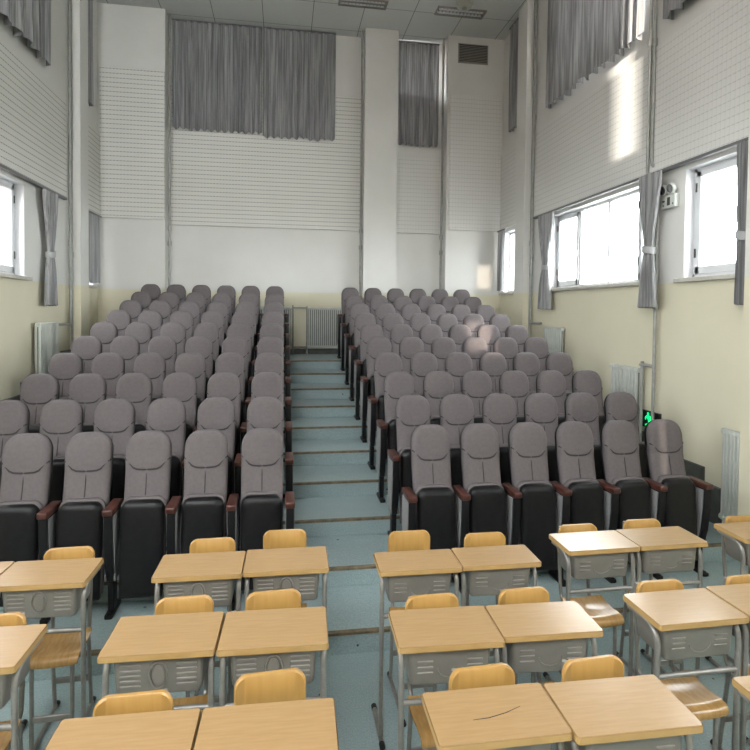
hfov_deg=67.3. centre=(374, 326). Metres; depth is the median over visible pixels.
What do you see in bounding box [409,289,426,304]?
seat
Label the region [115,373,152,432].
seat
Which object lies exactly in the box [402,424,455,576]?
seat
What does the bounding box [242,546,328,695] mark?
student desk
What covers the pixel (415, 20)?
ceiling
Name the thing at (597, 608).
chair
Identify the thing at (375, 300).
seat
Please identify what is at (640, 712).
student desk
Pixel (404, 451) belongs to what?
seat cushion
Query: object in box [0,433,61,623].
seat
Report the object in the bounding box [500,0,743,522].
wall
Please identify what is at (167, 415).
seat
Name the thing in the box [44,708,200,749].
student desk
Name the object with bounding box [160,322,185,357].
seat
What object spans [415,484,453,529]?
seat cushion
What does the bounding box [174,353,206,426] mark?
seat
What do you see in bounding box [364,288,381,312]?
seat
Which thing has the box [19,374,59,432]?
seat
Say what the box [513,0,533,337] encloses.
wall column
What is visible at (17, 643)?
student desk
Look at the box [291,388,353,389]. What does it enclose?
step nosing
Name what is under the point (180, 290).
seat
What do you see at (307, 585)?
tray
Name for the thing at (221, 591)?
tray
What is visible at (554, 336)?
radiator
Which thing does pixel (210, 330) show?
seat
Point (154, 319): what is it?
seat
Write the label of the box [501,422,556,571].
seat
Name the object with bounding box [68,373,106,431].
seat
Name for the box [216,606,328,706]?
student desk
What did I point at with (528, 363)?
seat
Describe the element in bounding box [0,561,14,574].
student desk
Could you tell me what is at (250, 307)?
seat
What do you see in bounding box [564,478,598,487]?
seat cushion
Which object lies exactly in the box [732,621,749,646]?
tray
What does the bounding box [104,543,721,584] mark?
step nosing
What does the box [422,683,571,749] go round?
student desk
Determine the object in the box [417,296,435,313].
seat
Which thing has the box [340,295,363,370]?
seat
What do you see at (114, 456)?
seat cushion
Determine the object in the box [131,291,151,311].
seat
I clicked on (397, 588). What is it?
tray
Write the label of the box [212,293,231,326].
seat
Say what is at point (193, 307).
seat
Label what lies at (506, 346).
seat
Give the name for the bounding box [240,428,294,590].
seat
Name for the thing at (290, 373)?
step nosing
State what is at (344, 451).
step nosing
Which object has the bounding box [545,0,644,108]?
curtain
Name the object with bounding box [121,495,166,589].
seat cushion
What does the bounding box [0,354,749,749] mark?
floor
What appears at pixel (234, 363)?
seat
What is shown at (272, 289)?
seat
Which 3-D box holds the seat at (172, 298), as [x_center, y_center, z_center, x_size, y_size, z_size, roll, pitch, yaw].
[-2.420,0.053,6.656,0.304,0.935,0.289,0,2,-9]
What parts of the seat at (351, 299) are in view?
panel, post, arm frame, backrest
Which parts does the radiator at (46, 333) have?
core plate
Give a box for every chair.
[0,612,26,749]
[29,546,95,749]
[93,689,172,716]
[155,595,213,713]
[185,537,235,702]
[234,667,305,704]
[246,588,300,610]
[263,529,306,607]
[387,530,436,726]
[405,592,458,749]
[449,662,514,689]
[464,532,517,683]
[498,586,567,749]
[558,523,623,673]
[561,654,623,749]
[617,518,683,673]
[633,578,728,749]
[710,574,749,749]
[722,515,749,662]
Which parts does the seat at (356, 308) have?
panel, post, arm frame, backrest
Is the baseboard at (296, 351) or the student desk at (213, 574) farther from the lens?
the baseboard at (296, 351)
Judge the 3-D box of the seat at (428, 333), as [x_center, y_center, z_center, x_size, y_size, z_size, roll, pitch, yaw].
[0.555,0.443,5.719,0.304,0.935,0.289,0,2,-9]
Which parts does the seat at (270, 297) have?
backrest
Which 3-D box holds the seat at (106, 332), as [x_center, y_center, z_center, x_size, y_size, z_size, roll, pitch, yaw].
[-2.534,0.423,5.218,0.366,0.935,0.289,0,2,-9]
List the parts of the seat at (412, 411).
panel, post, arm frame, armrest, backrest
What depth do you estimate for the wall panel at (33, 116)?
5.27 m
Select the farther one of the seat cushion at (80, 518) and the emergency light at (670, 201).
the emergency light at (670, 201)
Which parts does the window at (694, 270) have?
sill, frame, sash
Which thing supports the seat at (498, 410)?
on the floor
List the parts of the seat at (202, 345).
backrest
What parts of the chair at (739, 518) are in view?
leg, backrest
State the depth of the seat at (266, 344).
5.04 m
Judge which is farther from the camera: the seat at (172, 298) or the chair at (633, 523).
the seat at (172, 298)
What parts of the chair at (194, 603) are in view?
backrest, seat, leg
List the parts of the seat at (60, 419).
backrest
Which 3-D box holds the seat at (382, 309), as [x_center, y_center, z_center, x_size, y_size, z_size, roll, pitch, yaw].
[0.101,0.193,6.592,0.304,0.935,0.289,0,2,-9]
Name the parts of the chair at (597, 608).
leg, backrest, seat, leg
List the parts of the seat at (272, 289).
backrest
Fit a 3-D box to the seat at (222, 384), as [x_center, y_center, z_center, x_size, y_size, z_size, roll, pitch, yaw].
[-1.058,0.803,4.037,0.304,0.935,0.289,0,2,-9]
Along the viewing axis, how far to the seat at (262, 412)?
3.65 m
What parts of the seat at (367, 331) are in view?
panel, post, armrest, arm frame, backrest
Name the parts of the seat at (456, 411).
backrest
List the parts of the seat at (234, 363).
backrest, arm frame, armrest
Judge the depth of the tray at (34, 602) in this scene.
2.11 m
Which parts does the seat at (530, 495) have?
panel, armrest, arm frame, backrest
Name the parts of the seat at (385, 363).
panel, post, armrest, arm frame, backrest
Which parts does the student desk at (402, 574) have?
leg, leg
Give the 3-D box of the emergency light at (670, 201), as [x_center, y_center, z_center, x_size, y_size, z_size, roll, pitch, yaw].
[2.372,-1.057,4.555,0.073,0.193,0.178,0,2,-9]
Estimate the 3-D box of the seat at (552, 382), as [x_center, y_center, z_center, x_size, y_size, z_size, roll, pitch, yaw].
[1.389,0.819,4.434,0.304,0.935,0.289,0,2,-9]
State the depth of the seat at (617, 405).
4.06 m
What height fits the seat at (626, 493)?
0.935 m
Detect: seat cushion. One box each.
[0,500,43,559]
[53,456,64,458]
[59,497,106,593]
[113,455,125,458]
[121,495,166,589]
[172,453,182,504]
[181,493,225,536]
[228,452,233,493]
[235,421,238,452]
[240,490,282,528]
[241,396,243,421]
[376,393,383,429]
[386,417,395,484]
[399,446,410,523]
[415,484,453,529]
[450,445,459,447]
[466,482,503,532]
[516,480,551,544]
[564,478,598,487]
[611,476,644,484]
[657,474,689,482]
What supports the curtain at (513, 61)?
hanging from the wall at (698, 370)
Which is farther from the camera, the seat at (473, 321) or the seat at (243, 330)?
the seat at (473, 321)
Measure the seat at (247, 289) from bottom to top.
0.935 m
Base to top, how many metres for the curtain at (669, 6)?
1.526 m
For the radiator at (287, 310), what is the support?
attached to the wall at (312, 268)
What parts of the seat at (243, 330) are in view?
backrest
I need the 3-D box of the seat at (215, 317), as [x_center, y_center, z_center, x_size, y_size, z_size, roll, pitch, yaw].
[-1.660,0.305,5.833,0.304,0.935,0.289,0,2,-9]
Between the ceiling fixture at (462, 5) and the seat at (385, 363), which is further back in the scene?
the ceiling fixture at (462, 5)
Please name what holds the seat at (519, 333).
on the floor
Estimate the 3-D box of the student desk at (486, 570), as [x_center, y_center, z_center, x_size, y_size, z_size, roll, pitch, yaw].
[0.504,1.315,2.402,0.339,0.699,0.238,0,2,-8]
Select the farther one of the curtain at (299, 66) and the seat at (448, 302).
the curtain at (299, 66)
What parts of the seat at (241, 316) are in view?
backrest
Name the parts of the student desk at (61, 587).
leg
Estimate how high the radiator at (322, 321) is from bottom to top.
0.587 m
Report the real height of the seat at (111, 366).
0.935 m
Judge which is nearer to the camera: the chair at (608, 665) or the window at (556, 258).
the chair at (608, 665)
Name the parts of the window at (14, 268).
sash, frame, sill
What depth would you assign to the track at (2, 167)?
5.17 m
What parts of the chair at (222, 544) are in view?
leg, backrest, leg, leg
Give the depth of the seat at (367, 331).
5.59 m
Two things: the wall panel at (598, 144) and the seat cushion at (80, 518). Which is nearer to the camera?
the seat cushion at (80, 518)
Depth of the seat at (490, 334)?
5.86 m
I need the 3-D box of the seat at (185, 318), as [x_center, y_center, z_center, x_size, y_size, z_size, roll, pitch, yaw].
[-1.966,0.303,5.783,0.304,0.935,0.289,0,2,-9]
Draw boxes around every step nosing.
[79,607,629,656]
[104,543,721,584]
[283,425,367,428]
[283,450,376,454]
[283,479,386,485]
[283,515,399,524]
[284,360,340,361]
[284,373,344,374]
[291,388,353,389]
[291,405,359,407]
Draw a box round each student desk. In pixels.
[0,558,103,749]
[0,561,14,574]
[0,624,47,749]
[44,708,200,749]
[97,611,223,709]
[151,551,245,617]
[193,698,338,749]
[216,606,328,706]
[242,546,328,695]
[371,549,461,749]
[388,606,504,749]
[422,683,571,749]
[451,545,540,682]
[485,601,602,686]
[543,530,639,680]
[543,674,702,749]
[616,526,707,680]
[623,588,748,749]
[705,522,749,678]
[705,583,749,749]
[732,676,749,703]
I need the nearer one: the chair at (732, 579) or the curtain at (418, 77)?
the chair at (732, 579)
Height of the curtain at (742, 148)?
1.089 m
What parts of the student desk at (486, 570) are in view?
leg, leg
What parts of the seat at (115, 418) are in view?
backrest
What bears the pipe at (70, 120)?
attached to the wall at (22, 306)
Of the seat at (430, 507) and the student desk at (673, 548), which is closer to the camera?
the student desk at (673, 548)
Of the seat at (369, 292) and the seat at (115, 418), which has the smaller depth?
the seat at (115, 418)
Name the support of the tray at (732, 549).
on the student desk at (736, 534)
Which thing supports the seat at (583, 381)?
on the floor
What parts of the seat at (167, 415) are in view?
backrest, arm frame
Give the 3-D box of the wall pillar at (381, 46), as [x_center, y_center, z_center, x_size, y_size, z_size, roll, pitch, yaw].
[0.049,-1.313,8.026,0.467,5.630,0.300,0,2,-9]
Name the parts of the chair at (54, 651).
leg, leg, seat, backrest, leg, leg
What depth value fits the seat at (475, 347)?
5.34 m
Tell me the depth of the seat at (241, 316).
5.92 m
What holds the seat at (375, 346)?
on the floor
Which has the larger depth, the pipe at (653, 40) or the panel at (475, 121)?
the panel at (475, 121)
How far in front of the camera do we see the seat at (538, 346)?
5.45 m
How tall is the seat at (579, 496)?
0.935 m
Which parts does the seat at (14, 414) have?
backrest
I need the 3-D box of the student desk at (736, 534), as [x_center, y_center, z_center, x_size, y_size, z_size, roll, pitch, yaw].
[1.843,1.321,2.717,0.339,0.699,0.260,0,2,-9]
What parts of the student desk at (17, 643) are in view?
leg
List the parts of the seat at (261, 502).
backrest, armrest, arm frame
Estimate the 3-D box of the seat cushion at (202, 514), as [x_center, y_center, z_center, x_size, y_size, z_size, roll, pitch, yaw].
[-0.935,1.160,3.072,0.233,0.491,0.099,0,2,-9]
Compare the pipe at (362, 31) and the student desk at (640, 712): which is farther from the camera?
the pipe at (362, 31)
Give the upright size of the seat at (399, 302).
0.935 m
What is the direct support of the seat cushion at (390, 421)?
on the seat at (397, 384)
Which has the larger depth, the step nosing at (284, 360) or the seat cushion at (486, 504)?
the step nosing at (284, 360)
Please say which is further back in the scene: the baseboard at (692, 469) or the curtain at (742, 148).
the baseboard at (692, 469)
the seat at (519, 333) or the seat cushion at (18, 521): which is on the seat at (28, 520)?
the seat cushion at (18, 521)
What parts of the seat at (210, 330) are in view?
backrest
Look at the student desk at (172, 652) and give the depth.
1.72 m
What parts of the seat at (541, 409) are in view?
backrest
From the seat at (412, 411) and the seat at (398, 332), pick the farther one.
the seat at (398, 332)
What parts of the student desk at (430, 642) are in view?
leg, leg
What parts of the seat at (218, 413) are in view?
backrest, armrest, arm frame, post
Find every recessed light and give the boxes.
[338,0,388,9]
[434,5,486,19]
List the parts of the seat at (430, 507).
panel, arm frame, armrest, backrest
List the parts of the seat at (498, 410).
backrest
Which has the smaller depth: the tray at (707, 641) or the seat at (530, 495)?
the tray at (707, 641)
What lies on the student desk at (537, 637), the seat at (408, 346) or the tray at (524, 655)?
the tray at (524, 655)
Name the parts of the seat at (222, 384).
backrest, armrest, arm frame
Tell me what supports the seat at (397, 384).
on the floor
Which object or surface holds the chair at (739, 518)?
on the floor
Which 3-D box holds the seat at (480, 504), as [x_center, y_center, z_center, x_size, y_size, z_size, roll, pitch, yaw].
[0.619,1.062,3.363,0.304,0.935,0.289,0,2,-9]
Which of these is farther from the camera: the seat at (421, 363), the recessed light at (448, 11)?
the recessed light at (448, 11)
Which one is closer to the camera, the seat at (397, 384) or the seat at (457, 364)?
the seat at (397, 384)
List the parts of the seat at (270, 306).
backrest, arm frame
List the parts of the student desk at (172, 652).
leg, leg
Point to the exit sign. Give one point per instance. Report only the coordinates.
(646, 413)
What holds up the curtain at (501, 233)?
hanging from the wall at (698, 370)
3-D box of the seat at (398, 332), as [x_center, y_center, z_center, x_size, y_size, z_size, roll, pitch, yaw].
[0.249,0.441,5.669,0.304,0.935,0.289,0,2,-9]
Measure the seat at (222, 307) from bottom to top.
0.935 m
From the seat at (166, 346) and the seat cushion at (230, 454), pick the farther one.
the seat at (166, 346)
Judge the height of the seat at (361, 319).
0.935 m
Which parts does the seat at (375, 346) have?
panel, post, armrest, arm frame, backrest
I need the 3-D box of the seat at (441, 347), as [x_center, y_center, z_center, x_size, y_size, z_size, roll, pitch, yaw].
[0.629,0.567,5.257,0.304,0.935,0.289,0,2,-9]
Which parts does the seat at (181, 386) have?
backrest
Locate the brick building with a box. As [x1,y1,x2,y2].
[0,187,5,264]
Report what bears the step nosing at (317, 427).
on the floor
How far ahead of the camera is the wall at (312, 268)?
8.02 m
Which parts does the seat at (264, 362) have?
backrest, armrest, arm frame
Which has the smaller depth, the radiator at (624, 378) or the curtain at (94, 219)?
the radiator at (624, 378)
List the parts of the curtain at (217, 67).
rail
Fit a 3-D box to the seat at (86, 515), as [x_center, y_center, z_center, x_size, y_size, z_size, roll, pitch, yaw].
[-1.522,1.048,3.016,0.304,0.935,0.289,0,2,-9]
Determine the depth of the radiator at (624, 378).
5.04 m
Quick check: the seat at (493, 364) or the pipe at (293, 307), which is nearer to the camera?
the seat at (493, 364)
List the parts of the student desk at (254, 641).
leg, leg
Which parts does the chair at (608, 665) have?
leg, backrest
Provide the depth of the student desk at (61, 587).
2.13 m
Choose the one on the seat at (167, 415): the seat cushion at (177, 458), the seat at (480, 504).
the seat cushion at (177, 458)
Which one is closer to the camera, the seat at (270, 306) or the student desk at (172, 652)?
the student desk at (172, 652)
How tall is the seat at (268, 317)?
0.935 m
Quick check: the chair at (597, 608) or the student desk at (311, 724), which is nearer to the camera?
the student desk at (311, 724)
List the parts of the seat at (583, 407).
backrest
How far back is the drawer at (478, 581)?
2.32 m
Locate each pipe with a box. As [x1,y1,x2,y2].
[59,0,73,346]
[168,13,170,286]
[292,305,307,354]
[359,30,363,295]
[439,38,444,288]
[528,0,541,337]
[639,0,659,441]
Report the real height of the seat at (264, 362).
0.935 m
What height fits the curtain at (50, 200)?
1.138 m
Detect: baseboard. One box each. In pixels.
[4,349,70,399]
[284,349,337,353]
[603,406,721,523]
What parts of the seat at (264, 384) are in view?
backrest, armrest, arm frame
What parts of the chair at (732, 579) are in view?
leg, leg, backrest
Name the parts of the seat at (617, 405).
backrest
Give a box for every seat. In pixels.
[0,400,29,487]
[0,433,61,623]
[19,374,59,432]
[39,399,83,502]
[48,353,82,398]
[56,432,122,619]
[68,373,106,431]
[71,336,101,372]
[90,322,117,352]
[91,353,124,398]
[93,399,135,501]
[106,310,130,335]
[109,336,139,373]
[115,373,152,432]
[119,300,142,322]
[119,430,181,598]
[125,322,151,353]
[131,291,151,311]
[133,353,165,401]
[138,310,162,337]
[141,284,160,301]
[146,398,185,504]
[147,336,176,376]
[149,300,171,324]
[158,292,178,312]
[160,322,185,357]
[162,373,196,455]
[166,284,185,304]
[170,311,193,341]
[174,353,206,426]
[178,301,199,336]
[181,429,238,610]
[185,292,205,322]
[185,336,212,398]
[192,285,210,311]
[194,323,218,374]
[197,397,240,550]
[201,311,223,354]
[207,301,228,339]
[207,372,246,493]
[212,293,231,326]
[215,353,250,452]
[217,285,235,315]
[221,336,253,421]
[227,323,254,396]
[231,311,256,376]
[235,302,259,359]
[239,293,260,344]
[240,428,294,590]
[241,286,262,332]
[246,397,293,518]
[251,372,292,479]
[254,353,291,447]
[257,337,290,422]
[259,323,289,389]
[261,312,289,372]
[263,302,289,358]
[264,294,288,346]
[266,286,288,335]
[337,287,358,358]
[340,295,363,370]
[344,303,368,384]
[349,313,375,400]
[354,324,382,419]
[360,337,391,442]
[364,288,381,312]
[367,352,402,469]
[369,295,387,316]
[375,303,394,327]
[376,371,414,502]
[382,313,403,340]
[387,288,403,304]
[388,395,430,535]
[390,324,412,354]
[393,296,411,314]
[399,337,423,373]
[401,304,420,324]
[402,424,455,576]
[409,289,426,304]
[409,313,430,337]
[410,352,437,395]
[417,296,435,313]
[419,324,441,352]
[423,371,453,424]
[426,304,445,324]
[431,289,447,303]
[431,337,455,370]
[436,314,457,336]
[439,394,474,486]
[440,296,458,313]
[445,352,472,393]
[448,324,470,351]
[451,304,470,324]
[452,423,506,592]
[453,289,469,304]
[461,371,492,422]
[462,337,487,370]
[463,314,483,336]
[464,297,481,313]
[476,305,494,324]
[477,325,499,351]
[479,352,506,393]
[482,394,516,483]
[489,314,509,337]
[493,337,518,370]
[499,371,529,422]
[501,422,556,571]
[505,325,527,352]
[513,352,539,393]
[524,337,548,371]
[524,393,558,481]
[536,370,566,424]
[545,352,572,396]
[549,421,604,586]
[564,393,603,479]
[572,370,604,431]
[596,420,650,582]
[604,392,648,477]
[642,419,713,579]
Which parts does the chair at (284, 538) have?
backrest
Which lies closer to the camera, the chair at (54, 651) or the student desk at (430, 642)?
the student desk at (430, 642)
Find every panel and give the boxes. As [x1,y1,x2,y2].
[0,38,66,197]
[88,123,99,214]
[100,66,164,219]
[171,84,360,230]
[397,156,440,234]
[448,94,501,231]
[500,146,515,229]
[534,0,749,215]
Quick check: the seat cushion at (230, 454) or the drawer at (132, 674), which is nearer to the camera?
the drawer at (132, 674)
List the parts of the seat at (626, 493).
panel, armrest, arm frame, backrest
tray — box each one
[0,655,30,708]
[2,582,90,618]
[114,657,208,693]
[163,579,235,606]
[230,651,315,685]
[253,574,318,600]
[384,573,450,601]
[404,649,489,684]
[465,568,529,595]
[491,743,551,749]
[499,638,587,672]
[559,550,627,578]
[564,735,681,749]
[628,548,695,573]
[637,615,732,659]
[724,536,749,565]
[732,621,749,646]
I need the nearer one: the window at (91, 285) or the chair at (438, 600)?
the chair at (438, 600)
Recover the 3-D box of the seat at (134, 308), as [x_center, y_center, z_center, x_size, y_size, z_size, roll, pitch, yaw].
[-2.682,0.174,6.141,0.366,0.935,0.289,0,2,-9]
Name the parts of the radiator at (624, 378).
core plate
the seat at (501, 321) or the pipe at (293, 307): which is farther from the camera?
the pipe at (293, 307)
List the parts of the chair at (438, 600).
leg, leg, seat, backrest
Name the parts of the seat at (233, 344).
backrest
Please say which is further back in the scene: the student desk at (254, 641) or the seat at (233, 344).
the seat at (233, 344)
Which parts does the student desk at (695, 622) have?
leg, leg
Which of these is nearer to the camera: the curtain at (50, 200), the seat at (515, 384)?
the seat at (515, 384)
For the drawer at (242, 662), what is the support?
on the student desk at (254, 641)
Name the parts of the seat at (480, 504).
panel, post, armrest, arm frame, backrest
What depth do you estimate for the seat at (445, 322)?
6.27 m
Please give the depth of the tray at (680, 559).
2.54 m
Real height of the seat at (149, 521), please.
0.935 m
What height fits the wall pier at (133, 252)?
5.630 m
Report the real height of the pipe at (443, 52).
4.526 m
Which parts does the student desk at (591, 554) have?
leg, leg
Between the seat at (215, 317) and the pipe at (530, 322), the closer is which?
the seat at (215, 317)
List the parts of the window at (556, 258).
sash, handle, sill, sash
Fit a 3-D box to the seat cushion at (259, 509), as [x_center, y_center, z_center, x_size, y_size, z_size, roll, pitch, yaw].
[-0.629,1.162,3.121,0.233,0.491,0.099,0,2,-9]
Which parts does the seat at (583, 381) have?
backrest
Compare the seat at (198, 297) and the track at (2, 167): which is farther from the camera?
the seat at (198, 297)
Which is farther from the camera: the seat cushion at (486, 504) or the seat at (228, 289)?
the seat at (228, 289)
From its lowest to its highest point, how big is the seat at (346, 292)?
0.935 m
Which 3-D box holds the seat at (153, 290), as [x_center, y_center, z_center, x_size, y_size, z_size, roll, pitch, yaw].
[-2.830,-0.074,7.063,0.366,0.935,0.289,0,2,-9]
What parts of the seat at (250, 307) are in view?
backrest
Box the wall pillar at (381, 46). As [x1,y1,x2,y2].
[361,27,398,299]
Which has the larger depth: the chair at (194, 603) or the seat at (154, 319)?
the seat at (154, 319)
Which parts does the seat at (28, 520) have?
backrest, arm frame, armrest, panel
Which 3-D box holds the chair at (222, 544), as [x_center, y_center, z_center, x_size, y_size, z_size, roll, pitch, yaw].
[-0.703,1.294,2.400,0.200,0.715,0.338,0,2,-9]
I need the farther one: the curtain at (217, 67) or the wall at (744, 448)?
the curtain at (217, 67)
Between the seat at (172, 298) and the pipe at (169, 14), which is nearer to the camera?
the seat at (172, 298)
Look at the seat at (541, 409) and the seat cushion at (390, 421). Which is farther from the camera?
the seat cushion at (390, 421)
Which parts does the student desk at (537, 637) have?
leg, leg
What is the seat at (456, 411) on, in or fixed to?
on the floor
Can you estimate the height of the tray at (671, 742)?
0.122 m
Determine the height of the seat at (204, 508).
0.935 m
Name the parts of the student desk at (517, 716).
leg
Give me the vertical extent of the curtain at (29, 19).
1.517 m
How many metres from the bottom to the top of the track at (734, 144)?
0.024 m
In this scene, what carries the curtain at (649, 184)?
hanging from the track at (734, 144)
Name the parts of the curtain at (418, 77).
rail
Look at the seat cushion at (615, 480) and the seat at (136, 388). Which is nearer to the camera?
the seat cushion at (615, 480)
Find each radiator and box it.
[34,322,58,373]
[259,306,291,347]
[307,307,341,347]
[543,326,564,353]
[610,363,639,424]
[718,428,739,519]
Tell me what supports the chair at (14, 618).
on the floor
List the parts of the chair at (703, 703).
leg, backrest, seat, leg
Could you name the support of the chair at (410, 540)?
on the floor
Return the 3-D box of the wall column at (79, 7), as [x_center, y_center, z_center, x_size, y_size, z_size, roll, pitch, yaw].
[-3.388,-1.307,6.456,0.120,5.630,0.260,0,2,-9]
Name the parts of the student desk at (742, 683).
leg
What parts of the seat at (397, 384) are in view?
panel, post, armrest, arm frame, backrest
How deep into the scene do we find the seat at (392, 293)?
7.60 m
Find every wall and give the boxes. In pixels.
[0,0,97,399]
[171,21,442,348]
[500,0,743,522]
[738,104,749,514]
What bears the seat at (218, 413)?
on the floor
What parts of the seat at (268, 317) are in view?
backrest, arm frame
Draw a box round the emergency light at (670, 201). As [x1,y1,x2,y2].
[660,183,679,209]
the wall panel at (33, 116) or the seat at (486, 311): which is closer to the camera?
the wall panel at (33, 116)
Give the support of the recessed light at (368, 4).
in the ceiling
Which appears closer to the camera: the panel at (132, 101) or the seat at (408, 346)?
the seat at (408, 346)
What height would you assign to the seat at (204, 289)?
0.935 m
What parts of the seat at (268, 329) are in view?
backrest, arm frame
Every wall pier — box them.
[97,3,167,321]
[441,35,504,313]
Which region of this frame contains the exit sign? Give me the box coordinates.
[642,409,661,426]
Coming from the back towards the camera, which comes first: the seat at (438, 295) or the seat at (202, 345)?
the seat at (438, 295)
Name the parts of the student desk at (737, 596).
leg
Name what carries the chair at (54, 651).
on the floor
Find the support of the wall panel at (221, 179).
attached to the wall at (312, 268)
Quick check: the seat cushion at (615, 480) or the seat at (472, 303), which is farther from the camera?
the seat at (472, 303)
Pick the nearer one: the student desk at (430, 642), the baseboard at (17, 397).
the student desk at (430, 642)
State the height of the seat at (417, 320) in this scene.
0.935 m
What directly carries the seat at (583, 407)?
on the floor
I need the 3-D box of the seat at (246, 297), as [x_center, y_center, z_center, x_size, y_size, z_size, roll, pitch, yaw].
[-1.502,0.059,6.805,0.304,0.935,0.289,0,2,-9]
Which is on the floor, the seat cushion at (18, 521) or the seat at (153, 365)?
the seat at (153, 365)
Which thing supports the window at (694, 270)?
in the wall at (698, 370)
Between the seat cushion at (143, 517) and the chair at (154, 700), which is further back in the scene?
the seat cushion at (143, 517)
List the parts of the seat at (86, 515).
backrest, post, armrest, arm frame, panel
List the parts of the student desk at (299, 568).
leg, leg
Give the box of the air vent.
[458,43,487,64]
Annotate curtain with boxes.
[0,0,50,65]
[42,188,57,305]
[88,0,93,105]
[89,210,101,283]
[172,18,262,134]
[263,27,335,141]
[398,40,439,147]
[497,228,505,290]
[508,17,518,131]
[537,212,554,309]
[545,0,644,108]
[637,170,661,307]
[663,0,685,19]
[734,140,747,304]
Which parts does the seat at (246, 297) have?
backrest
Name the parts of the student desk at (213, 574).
leg, leg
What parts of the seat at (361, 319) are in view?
panel, post, arm frame, backrest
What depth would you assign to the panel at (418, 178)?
8.22 m
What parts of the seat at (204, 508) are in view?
backrest, arm frame, armrest, post, panel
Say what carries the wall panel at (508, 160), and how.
attached to the wall at (698, 370)
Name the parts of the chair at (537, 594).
backrest, leg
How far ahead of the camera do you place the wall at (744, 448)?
3.68 m
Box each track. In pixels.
[0,164,66,199]
[533,137,748,218]
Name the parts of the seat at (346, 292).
arm frame, backrest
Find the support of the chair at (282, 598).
on the floor
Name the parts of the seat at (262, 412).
backrest, armrest, arm frame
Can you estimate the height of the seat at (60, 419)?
0.935 m
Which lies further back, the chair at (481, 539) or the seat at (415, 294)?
the seat at (415, 294)
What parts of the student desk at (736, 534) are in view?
leg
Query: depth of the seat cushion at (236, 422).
3.97 m
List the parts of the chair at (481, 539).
leg, backrest, leg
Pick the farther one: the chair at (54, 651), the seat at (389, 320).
the seat at (389, 320)
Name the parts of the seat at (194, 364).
backrest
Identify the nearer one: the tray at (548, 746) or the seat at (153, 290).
the tray at (548, 746)
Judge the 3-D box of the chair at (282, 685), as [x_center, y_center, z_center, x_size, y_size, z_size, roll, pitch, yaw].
[-0.275,1.325,1.485,0.200,0.715,0.338,0,2,-12]
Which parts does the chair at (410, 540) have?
leg, seat, backrest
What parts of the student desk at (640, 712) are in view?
leg, leg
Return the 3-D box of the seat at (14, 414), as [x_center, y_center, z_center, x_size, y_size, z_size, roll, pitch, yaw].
[-2.238,0.919,3.373,0.366,0.935,0.289,0,2,-9]
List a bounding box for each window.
[0,172,32,280]
[89,283,98,287]
[499,229,514,294]
[550,185,643,291]
[673,151,737,282]
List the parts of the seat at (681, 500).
panel, armrest, arm frame, backrest, post, panel, armrest, arm frame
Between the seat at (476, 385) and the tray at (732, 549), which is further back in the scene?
the seat at (476, 385)
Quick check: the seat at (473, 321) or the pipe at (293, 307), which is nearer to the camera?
the seat at (473, 321)
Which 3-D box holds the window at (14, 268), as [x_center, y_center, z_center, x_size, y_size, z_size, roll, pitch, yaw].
[-3.172,-0.858,4.483,0.180,0.892,1.610,0,2,-9]
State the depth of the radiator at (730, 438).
3.87 m
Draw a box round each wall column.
[70,0,88,348]
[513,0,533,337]
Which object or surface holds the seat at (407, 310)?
on the floor
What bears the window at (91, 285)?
in the wall at (22, 306)
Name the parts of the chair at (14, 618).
seat, backrest, leg, leg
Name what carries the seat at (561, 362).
on the floor
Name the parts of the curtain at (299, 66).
rail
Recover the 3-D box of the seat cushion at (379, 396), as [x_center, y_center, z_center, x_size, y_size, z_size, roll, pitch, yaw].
[0.127,0.795,4.664,0.233,0.491,0.099,0,2,-9]
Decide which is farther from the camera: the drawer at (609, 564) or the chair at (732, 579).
the drawer at (609, 564)
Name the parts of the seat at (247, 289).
backrest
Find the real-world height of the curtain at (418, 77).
1.491 m
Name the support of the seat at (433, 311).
on the floor
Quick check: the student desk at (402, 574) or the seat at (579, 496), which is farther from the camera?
the seat at (579, 496)
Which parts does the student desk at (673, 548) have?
leg, leg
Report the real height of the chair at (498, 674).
0.715 m
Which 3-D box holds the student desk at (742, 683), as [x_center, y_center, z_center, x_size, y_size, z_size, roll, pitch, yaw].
[1.187,1.346,1.540,0.339,0.699,0.260,0,2,-9]
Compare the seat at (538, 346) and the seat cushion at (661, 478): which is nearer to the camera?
the seat cushion at (661, 478)
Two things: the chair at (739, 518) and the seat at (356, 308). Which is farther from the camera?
the seat at (356, 308)
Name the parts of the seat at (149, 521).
backrest, armrest, arm frame, panel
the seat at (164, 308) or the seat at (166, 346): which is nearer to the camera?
the seat at (166, 346)
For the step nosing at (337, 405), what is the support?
on the floor
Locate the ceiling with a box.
[96,0,526,44]
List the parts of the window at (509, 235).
sill, frame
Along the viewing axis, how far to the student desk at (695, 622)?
1.93 m
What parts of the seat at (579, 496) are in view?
panel, post, armrest, arm frame, backrest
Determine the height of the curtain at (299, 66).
1.524 m
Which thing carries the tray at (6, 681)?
on the student desk at (17, 643)
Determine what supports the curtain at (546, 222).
hanging from the track at (734, 144)
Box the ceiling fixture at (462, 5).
[456,0,472,10]
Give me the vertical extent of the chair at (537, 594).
0.715 m
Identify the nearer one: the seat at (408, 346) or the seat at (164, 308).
the seat at (408, 346)
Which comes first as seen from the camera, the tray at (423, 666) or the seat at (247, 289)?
the tray at (423, 666)
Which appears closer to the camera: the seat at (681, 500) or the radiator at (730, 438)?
the seat at (681, 500)
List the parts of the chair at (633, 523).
leg, leg, backrest, leg, leg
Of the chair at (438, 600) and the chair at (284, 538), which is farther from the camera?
the chair at (284, 538)
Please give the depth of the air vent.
8.00 m
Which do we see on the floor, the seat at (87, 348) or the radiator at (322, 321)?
the seat at (87, 348)
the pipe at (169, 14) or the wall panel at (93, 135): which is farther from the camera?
the pipe at (169, 14)
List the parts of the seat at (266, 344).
backrest, arm frame, armrest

